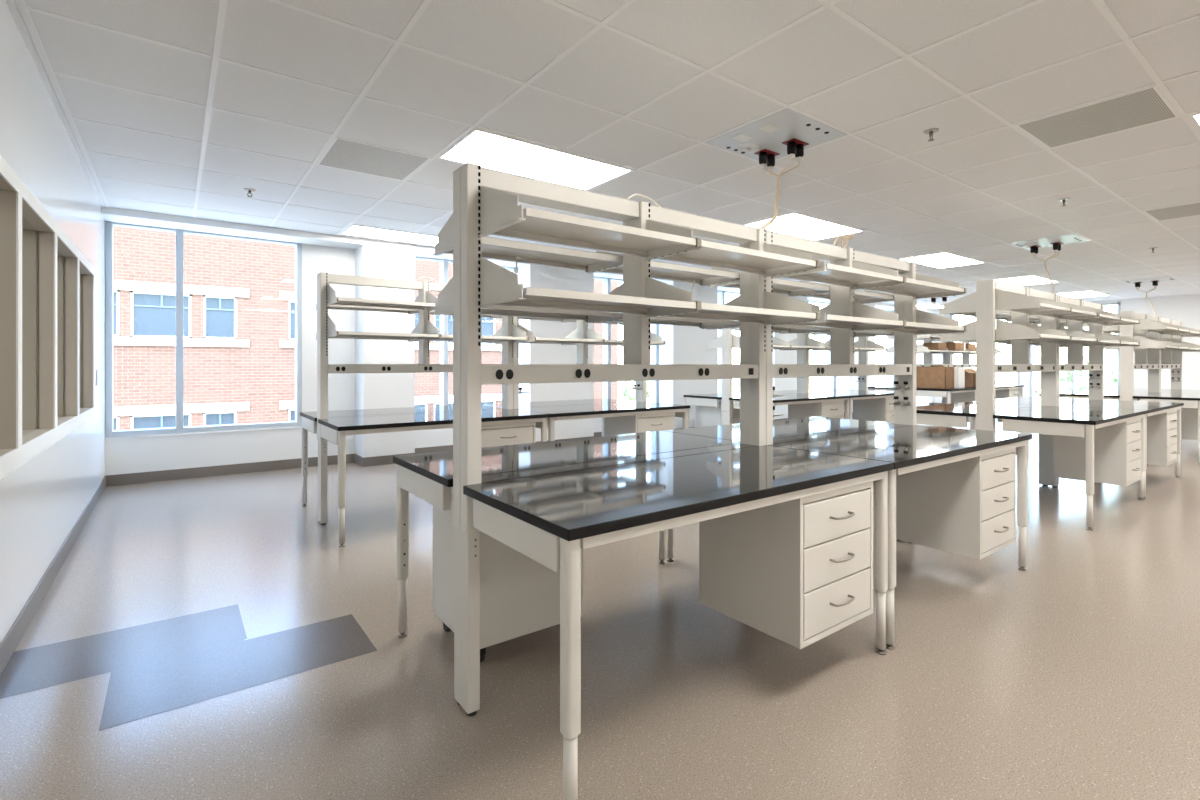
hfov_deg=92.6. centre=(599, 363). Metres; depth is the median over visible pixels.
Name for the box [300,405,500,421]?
countertop
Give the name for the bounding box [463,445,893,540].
countertop
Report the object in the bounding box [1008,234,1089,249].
panel
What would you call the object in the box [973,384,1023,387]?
countertop
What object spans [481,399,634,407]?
countertop
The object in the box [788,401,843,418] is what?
drawer unit
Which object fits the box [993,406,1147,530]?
lab table
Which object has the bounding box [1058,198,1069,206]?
sprinkler
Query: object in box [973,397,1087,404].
countertop
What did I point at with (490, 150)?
recessed light
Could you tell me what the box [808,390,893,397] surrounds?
countertop
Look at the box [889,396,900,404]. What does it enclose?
tap
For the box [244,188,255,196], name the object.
sprinkler
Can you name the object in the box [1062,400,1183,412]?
countertop
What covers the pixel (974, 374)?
cardboard box
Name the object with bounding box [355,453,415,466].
baseboard
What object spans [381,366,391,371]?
outlet
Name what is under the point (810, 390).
lab table
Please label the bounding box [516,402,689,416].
countertop
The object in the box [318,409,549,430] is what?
countertop
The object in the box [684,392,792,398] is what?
countertop
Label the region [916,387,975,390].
countertop
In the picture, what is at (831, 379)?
window
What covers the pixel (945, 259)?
recessed light
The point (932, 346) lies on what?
cardboard box
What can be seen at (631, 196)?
loose cable
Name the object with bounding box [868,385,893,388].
countertop
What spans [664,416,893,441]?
countertop
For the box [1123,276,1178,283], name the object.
panel
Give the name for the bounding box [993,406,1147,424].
countertop
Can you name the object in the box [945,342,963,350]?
cardboard box
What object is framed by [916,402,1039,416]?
countertop
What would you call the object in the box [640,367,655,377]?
outlet
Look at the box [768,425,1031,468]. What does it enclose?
countertop
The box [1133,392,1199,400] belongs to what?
countertop
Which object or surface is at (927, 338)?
shelving unit
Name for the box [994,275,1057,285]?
recessed light
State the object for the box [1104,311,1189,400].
shelving unit
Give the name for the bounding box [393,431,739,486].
countertop
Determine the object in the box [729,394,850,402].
countertop
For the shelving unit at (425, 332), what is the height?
1.745 m
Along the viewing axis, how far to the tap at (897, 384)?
3.58 m
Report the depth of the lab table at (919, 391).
8.67 m
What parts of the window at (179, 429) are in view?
sill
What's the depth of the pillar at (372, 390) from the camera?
6.35 m
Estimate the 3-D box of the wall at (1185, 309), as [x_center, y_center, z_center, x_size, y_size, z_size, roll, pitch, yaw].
[12.076,-0.121,10.743,0.200,2.467,11.250,0,0,-37]
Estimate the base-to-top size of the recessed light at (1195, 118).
0.010 m
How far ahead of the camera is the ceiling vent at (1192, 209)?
5.10 m
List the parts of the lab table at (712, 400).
leg, frame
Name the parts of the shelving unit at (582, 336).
shelf, shelf, shelf, shelf, shelf, shelf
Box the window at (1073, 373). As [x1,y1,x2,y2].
[1030,302,1120,396]
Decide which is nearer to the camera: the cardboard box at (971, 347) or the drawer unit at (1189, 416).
the drawer unit at (1189, 416)
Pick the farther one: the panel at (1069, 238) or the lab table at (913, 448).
the panel at (1069, 238)
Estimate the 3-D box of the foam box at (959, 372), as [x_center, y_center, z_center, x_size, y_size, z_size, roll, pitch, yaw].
[5.494,0.215,8.938,0.240,0.324,0.260,0,0,-37]
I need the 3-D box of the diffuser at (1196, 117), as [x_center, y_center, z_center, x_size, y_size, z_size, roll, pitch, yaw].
[3.852,-1.352,3.239,1.155,0.006,0.546,0,0,-37]
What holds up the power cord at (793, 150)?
hanging from the panel at (771, 134)
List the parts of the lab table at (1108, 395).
frame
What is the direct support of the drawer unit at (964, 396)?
attached to the lab table at (919, 391)
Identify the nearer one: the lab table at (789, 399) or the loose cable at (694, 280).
the loose cable at (694, 280)
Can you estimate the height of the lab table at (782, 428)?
0.734 m
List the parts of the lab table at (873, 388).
frame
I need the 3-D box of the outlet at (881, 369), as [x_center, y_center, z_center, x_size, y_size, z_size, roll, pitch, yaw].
[1.635,0.034,3.318,0.082,0.044,0.005,0,0,-37]
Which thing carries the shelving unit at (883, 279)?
on the floor
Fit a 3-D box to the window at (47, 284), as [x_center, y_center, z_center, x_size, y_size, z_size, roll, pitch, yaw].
[-2.371,-0.166,2.244,0.146,1.145,5.370,0,0,-37]
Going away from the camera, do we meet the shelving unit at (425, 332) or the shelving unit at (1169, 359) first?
the shelving unit at (425, 332)
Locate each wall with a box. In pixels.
[0,0,104,644]
[105,244,933,475]
[934,295,1199,402]
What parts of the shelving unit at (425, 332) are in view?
shelf, shelf, header rail, shelf, shelf, power rail, header rail, shelf, shelf, shelf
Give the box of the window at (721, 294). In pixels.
[718,290,739,401]
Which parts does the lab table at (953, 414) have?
frame, leg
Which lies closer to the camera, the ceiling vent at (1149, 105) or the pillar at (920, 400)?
the ceiling vent at (1149, 105)
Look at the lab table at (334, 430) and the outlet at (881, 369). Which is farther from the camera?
the lab table at (334, 430)
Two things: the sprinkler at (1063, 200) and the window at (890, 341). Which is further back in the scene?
the window at (890, 341)
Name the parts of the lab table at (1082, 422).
frame, leg, leg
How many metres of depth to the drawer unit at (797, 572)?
2.00 m
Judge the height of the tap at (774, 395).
0.058 m
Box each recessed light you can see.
[340,224,437,245]
[437,128,634,190]
[743,212,864,240]
[897,252,985,268]
[916,304,942,308]
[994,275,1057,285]
[1057,291,1109,297]
[1188,113,1199,131]
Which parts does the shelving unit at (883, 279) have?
shelf, shelf, header rail, shelf, power rail, shelf, shelf, shelf, header rail, shelf, shelf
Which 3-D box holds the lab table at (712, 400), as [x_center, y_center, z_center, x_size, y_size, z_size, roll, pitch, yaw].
[1.798,0.745,7.218,1.494,0.734,0.595,0,0,-37]
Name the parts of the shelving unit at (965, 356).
power rail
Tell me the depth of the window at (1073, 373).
12.71 m
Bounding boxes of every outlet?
[334,366,346,371]
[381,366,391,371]
[423,366,432,370]
[493,368,515,380]
[573,367,591,379]
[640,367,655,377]
[697,367,709,376]
[748,367,753,375]
[778,366,787,375]
[815,366,824,374]
[849,366,856,373]
[878,366,885,373]
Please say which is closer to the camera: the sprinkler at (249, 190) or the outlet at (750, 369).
the outlet at (750, 369)
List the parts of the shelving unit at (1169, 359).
header rail, power rail, header rail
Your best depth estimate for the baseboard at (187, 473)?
5.74 m
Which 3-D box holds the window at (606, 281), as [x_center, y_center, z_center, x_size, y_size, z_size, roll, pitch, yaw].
[0.311,-0.306,8.822,1.476,1.980,0.134,0,0,-37]
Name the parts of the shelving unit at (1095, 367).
shelf, header rail, power rail, header rail, shelf, shelf, shelf, shelf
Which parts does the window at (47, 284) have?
pane, pane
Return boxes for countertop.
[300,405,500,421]
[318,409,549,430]
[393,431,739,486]
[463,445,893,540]
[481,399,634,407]
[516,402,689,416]
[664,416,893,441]
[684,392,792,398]
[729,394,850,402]
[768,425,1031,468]
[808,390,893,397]
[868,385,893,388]
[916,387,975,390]
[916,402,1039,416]
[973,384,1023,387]
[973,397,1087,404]
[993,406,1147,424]
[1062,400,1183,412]
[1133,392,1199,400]
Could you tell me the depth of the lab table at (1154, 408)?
5.35 m
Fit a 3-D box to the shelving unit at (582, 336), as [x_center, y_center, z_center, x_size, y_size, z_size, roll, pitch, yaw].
[-0.166,0.239,5.314,1.487,1.745,0.682,0,0,-37]
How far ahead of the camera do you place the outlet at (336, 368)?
4.02 m
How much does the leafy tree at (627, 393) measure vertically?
8.168 m
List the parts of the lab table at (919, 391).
frame, leg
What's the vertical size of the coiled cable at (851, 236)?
0.078 m
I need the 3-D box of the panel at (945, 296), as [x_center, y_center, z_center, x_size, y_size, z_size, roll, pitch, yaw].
[6.817,-1.350,11.516,0.590,0.014,0.590,0,0,-37]
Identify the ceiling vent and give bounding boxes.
[316,137,431,180]
[1014,85,1180,148]
[1143,202,1199,220]
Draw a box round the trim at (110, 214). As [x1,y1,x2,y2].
[101,207,939,314]
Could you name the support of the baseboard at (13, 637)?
attached to the wall at (42, 499)
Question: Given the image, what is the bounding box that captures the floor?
[0,417,1199,799]
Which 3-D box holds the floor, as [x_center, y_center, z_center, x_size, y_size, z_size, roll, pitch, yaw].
[4.589,1.187,5.058,19.000,0.151,11.450,0,0,-37]
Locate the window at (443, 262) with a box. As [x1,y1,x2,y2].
[415,256,515,405]
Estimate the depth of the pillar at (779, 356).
10.64 m
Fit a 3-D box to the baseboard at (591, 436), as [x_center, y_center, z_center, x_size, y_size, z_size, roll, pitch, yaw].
[-0.595,1.062,7.862,1.036,0.100,0.348,0,0,-37]
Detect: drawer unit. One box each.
[604,413,674,435]
[699,481,872,648]
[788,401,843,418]
[853,397,893,422]
[896,448,1015,559]
[944,392,975,422]
[996,389,1018,398]
[1054,418,1140,485]
[1147,410,1177,465]
[1181,408,1197,439]
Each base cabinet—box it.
[433,487,581,661]
[695,401,739,427]
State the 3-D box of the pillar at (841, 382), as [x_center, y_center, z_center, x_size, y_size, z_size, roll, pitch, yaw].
[5.539,-0.093,12.434,1.020,2.410,0.360,0,0,-37]
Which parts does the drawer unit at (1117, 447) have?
drawer, drawer, drawer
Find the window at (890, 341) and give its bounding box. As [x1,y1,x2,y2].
[878,308,893,385]
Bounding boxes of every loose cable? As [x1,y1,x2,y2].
[625,194,660,206]
[691,280,694,300]
[906,256,923,267]
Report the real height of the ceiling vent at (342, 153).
0.009 m
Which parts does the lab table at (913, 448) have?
leg, frame, leg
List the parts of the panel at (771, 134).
plate, plate, plate, socket plate, plate, socket plate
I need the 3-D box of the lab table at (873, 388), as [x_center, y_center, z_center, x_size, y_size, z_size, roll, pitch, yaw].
[5.186,0.745,9.734,1.494,0.734,0.595,0,0,-37]
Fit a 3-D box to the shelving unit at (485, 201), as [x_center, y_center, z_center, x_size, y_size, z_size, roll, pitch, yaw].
[0.146,0.239,2.282,1.487,1.745,0.682,0,0,-37]
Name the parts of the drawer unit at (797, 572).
drawer, drawer, drawer, handle, handle, handle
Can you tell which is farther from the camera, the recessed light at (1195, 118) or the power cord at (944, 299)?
the power cord at (944, 299)
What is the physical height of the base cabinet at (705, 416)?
0.640 m
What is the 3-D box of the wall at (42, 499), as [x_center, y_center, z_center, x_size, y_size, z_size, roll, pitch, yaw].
[-1.248,-0.121,0.724,0.130,2.467,11.050,0,0,-37]
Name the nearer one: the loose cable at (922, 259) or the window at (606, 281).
the loose cable at (922, 259)
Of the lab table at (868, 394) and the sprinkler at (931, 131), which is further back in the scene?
the lab table at (868, 394)
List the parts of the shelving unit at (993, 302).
shelf, header rail, shelf, power rail, shelf, shelf, header rail, shelf, shelf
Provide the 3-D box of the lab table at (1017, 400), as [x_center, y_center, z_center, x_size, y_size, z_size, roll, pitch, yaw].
[4.484,0.745,5.949,1.494,0.734,0.595,0,0,-37]
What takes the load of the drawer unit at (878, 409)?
attached to the lab table at (868, 394)
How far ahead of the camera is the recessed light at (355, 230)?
6.00 m
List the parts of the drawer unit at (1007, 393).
drawer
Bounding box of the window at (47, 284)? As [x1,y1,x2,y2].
[0,155,94,478]
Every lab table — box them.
[300,405,500,506]
[318,409,549,546]
[393,431,739,637]
[463,445,893,799]
[481,399,634,435]
[516,402,689,440]
[664,416,893,561]
[684,392,792,427]
[729,394,850,419]
[768,425,1031,649]
[774,389,851,392]
[808,390,893,418]
[868,385,893,390]
[916,387,975,403]
[916,402,1039,428]
[973,384,1023,396]
[973,397,1087,460]
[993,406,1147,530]
[1060,391,1143,399]
[1062,400,1183,498]
[1104,388,1167,391]
[1133,392,1199,463]
[1166,389,1199,392]
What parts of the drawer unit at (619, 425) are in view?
drawer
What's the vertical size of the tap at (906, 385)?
0.058 m
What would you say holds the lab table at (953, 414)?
on the floor
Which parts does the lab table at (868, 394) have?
leg, frame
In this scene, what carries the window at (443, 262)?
in the wall at (159, 453)
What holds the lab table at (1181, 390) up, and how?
on the floor
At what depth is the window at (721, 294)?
10.16 m
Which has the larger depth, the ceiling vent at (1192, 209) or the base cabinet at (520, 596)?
the ceiling vent at (1192, 209)
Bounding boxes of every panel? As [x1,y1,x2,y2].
[705,108,847,160]
[926,296,961,298]
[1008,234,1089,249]
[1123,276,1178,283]
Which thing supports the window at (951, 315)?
in the wall at (1185, 309)
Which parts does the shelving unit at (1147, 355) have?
header rail, power rail, header rail, shelf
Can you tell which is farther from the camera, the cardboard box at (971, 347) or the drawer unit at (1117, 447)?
the cardboard box at (971, 347)
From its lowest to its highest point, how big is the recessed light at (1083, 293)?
0.010 m
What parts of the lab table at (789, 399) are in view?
frame, leg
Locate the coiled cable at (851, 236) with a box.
[833,234,853,247]
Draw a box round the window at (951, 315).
[950,314,1019,384]
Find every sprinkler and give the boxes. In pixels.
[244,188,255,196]
[923,128,938,141]
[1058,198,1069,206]
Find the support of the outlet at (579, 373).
attached to the shelving unit at (485, 201)
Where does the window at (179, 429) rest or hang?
in the wall at (159, 453)
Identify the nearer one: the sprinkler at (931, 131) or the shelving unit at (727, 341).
the sprinkler at (931, 131)
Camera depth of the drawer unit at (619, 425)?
5.02 m
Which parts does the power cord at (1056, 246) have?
cord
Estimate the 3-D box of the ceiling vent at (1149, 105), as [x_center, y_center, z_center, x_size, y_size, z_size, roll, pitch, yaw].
[2.754,-1.353,3.184,0.586,0.009,0.586,0,0,-37]
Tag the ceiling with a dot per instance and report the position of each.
(171, 107)
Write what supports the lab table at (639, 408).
on the floor
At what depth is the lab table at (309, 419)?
4.47 m
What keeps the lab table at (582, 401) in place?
on the floor
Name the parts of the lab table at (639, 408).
leg, frame, leg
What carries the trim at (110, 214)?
attached to the wall at (159, 453)
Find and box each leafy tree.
[622,381,649,401]
[1034,352,1116,399]
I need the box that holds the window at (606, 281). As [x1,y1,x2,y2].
[594,276,657,402]
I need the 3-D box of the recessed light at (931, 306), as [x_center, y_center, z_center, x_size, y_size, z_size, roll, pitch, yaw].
[7.719,-1.352,13.368,1.195,0.010,0.476,0,0,-37]
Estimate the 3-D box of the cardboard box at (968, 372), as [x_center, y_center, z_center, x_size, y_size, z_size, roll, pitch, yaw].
[5.747,0.200,9.269,0.400,0.354,0.550,0,0,-37]
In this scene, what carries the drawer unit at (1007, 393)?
attached to the lab table at (998, 387)
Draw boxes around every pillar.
[355,244,414,457]
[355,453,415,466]
[517,264,593,441]
[658,281,717,428]
[773,294,806,418]
[835,304,874,411]
[916,311,928,405]
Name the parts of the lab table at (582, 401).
leg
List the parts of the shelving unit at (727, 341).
shelf, shelf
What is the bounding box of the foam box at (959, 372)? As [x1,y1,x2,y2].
[954,367,964,388]
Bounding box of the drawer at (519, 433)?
[481,422,534,447]
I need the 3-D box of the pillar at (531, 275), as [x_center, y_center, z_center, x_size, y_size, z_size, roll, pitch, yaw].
[-0.603,-0.093,7.873,1.020,2.410,0.360,0,0,-37]
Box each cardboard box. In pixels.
[916,367,953,388]
[923,343,945,349]
[932,365,975,387]
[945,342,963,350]
[966,343,975,350]
[973,373,975,386]
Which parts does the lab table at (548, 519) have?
leg, frame, leg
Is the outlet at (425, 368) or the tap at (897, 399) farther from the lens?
the outlet at (425, 368)
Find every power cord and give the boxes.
[759,141,803,228]
[931,297,946,315]
[1030,243,1060,293]
[1135,281,1157,316]
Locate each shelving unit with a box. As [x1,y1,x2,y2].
[315,272,528,524]
[433,162,819,715]
[497,316,665,408]
[706,328,826,424]
[710,229,966,542]
[785,333,886,393]
[886,334,968,426]
[940,279,1097,487]
[951,341,1002,427]
[1030,294,1139,486]
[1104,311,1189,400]
[1160,317,1199,391]
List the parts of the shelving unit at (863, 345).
shelf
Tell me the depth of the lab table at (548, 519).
1.67 m
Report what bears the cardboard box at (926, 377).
on the lab table at (919, 391)
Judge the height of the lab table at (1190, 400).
0.734 m
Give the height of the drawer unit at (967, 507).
0.495 m
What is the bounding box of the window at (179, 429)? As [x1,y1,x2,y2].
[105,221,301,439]
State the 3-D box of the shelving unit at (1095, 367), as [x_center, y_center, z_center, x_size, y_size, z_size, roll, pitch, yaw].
[4.696,0.239,5.661,1.487,1.745,0.682,0,0,-37]
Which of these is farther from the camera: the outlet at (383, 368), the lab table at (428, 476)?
the outlet at (383, 368)
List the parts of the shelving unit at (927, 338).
power rail, shelf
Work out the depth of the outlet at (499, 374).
1.87 m
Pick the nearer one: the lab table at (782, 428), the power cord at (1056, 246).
the lab table at (782, 428)
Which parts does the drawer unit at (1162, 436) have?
drawer, drawer, drawer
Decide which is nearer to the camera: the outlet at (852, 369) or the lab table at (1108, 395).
the outlet at (852, 369)
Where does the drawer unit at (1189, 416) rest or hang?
attached to the lab table at (1190, 400)
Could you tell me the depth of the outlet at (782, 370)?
2.76 m
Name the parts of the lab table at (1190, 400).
frame, leg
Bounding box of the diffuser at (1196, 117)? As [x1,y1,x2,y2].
[1194,115,1199,123]
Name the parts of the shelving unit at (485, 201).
shelf, shelf, header rail, shelf, shelf, power rail, shelf, shelf, header rail, shelf, shelf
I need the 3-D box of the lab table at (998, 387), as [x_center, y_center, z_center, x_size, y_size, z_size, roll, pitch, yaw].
[6.816,0.745,10.054,1.494,0.734,0.595,0,0,-37]
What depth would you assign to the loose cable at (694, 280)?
2.80 m
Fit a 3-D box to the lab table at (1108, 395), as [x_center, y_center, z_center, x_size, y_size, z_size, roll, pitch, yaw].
[6.652,0.745,7.559,1.494,0.734,0.595,0,0,-37]
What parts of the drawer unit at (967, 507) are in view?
drawer, drawer, drawer, handle, handle, handle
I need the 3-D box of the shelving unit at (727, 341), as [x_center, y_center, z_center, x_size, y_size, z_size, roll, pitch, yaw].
[2.020,0.239,6.937,1.487,1.745,0.682,0,0,-37]
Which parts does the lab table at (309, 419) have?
leg, frame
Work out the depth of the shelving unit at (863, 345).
8.17 m
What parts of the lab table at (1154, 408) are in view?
leg, frame, leg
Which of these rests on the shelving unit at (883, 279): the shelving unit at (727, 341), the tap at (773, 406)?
the tap at (773, 406)
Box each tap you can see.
[773,386,783,397]
[773,406,782,416]
[889,381,900,389]
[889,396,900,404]
[899,381,910,390]
[899,397,910,405]
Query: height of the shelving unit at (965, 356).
1.745 m
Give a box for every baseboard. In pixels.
[0,476,105,675]
[106,403,933,486]
[535,436,594,442]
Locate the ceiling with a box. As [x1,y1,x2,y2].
[5,0,1199,309]
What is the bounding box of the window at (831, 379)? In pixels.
[807,300,834,388]
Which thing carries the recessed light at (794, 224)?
in the ceiling
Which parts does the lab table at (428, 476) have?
leg, frame, leg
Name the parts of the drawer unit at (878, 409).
drawer, drawer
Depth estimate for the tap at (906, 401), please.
3.54 m
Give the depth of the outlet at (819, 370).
2.94 m
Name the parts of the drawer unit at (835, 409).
drawer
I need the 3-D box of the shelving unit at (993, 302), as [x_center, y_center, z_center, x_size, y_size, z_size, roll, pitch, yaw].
[3.502,0.239,4.774,1.487,1.745,0.682,0,0,-37]
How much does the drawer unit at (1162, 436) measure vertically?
0.495 m
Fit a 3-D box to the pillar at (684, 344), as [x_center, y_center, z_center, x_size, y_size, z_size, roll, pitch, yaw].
[1.444,-0.093,9.393,1.020,2.410,0.360,0,0,-37]
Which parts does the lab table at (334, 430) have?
leg, frame, leg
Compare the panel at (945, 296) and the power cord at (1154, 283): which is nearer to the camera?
the power cord at (1154, 283)
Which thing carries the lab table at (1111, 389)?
on the floor
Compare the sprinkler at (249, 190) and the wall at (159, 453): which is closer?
the sprinkler at (249, 190)
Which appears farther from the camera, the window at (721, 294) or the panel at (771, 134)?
the window at (721, 294)
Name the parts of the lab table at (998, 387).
frame, leg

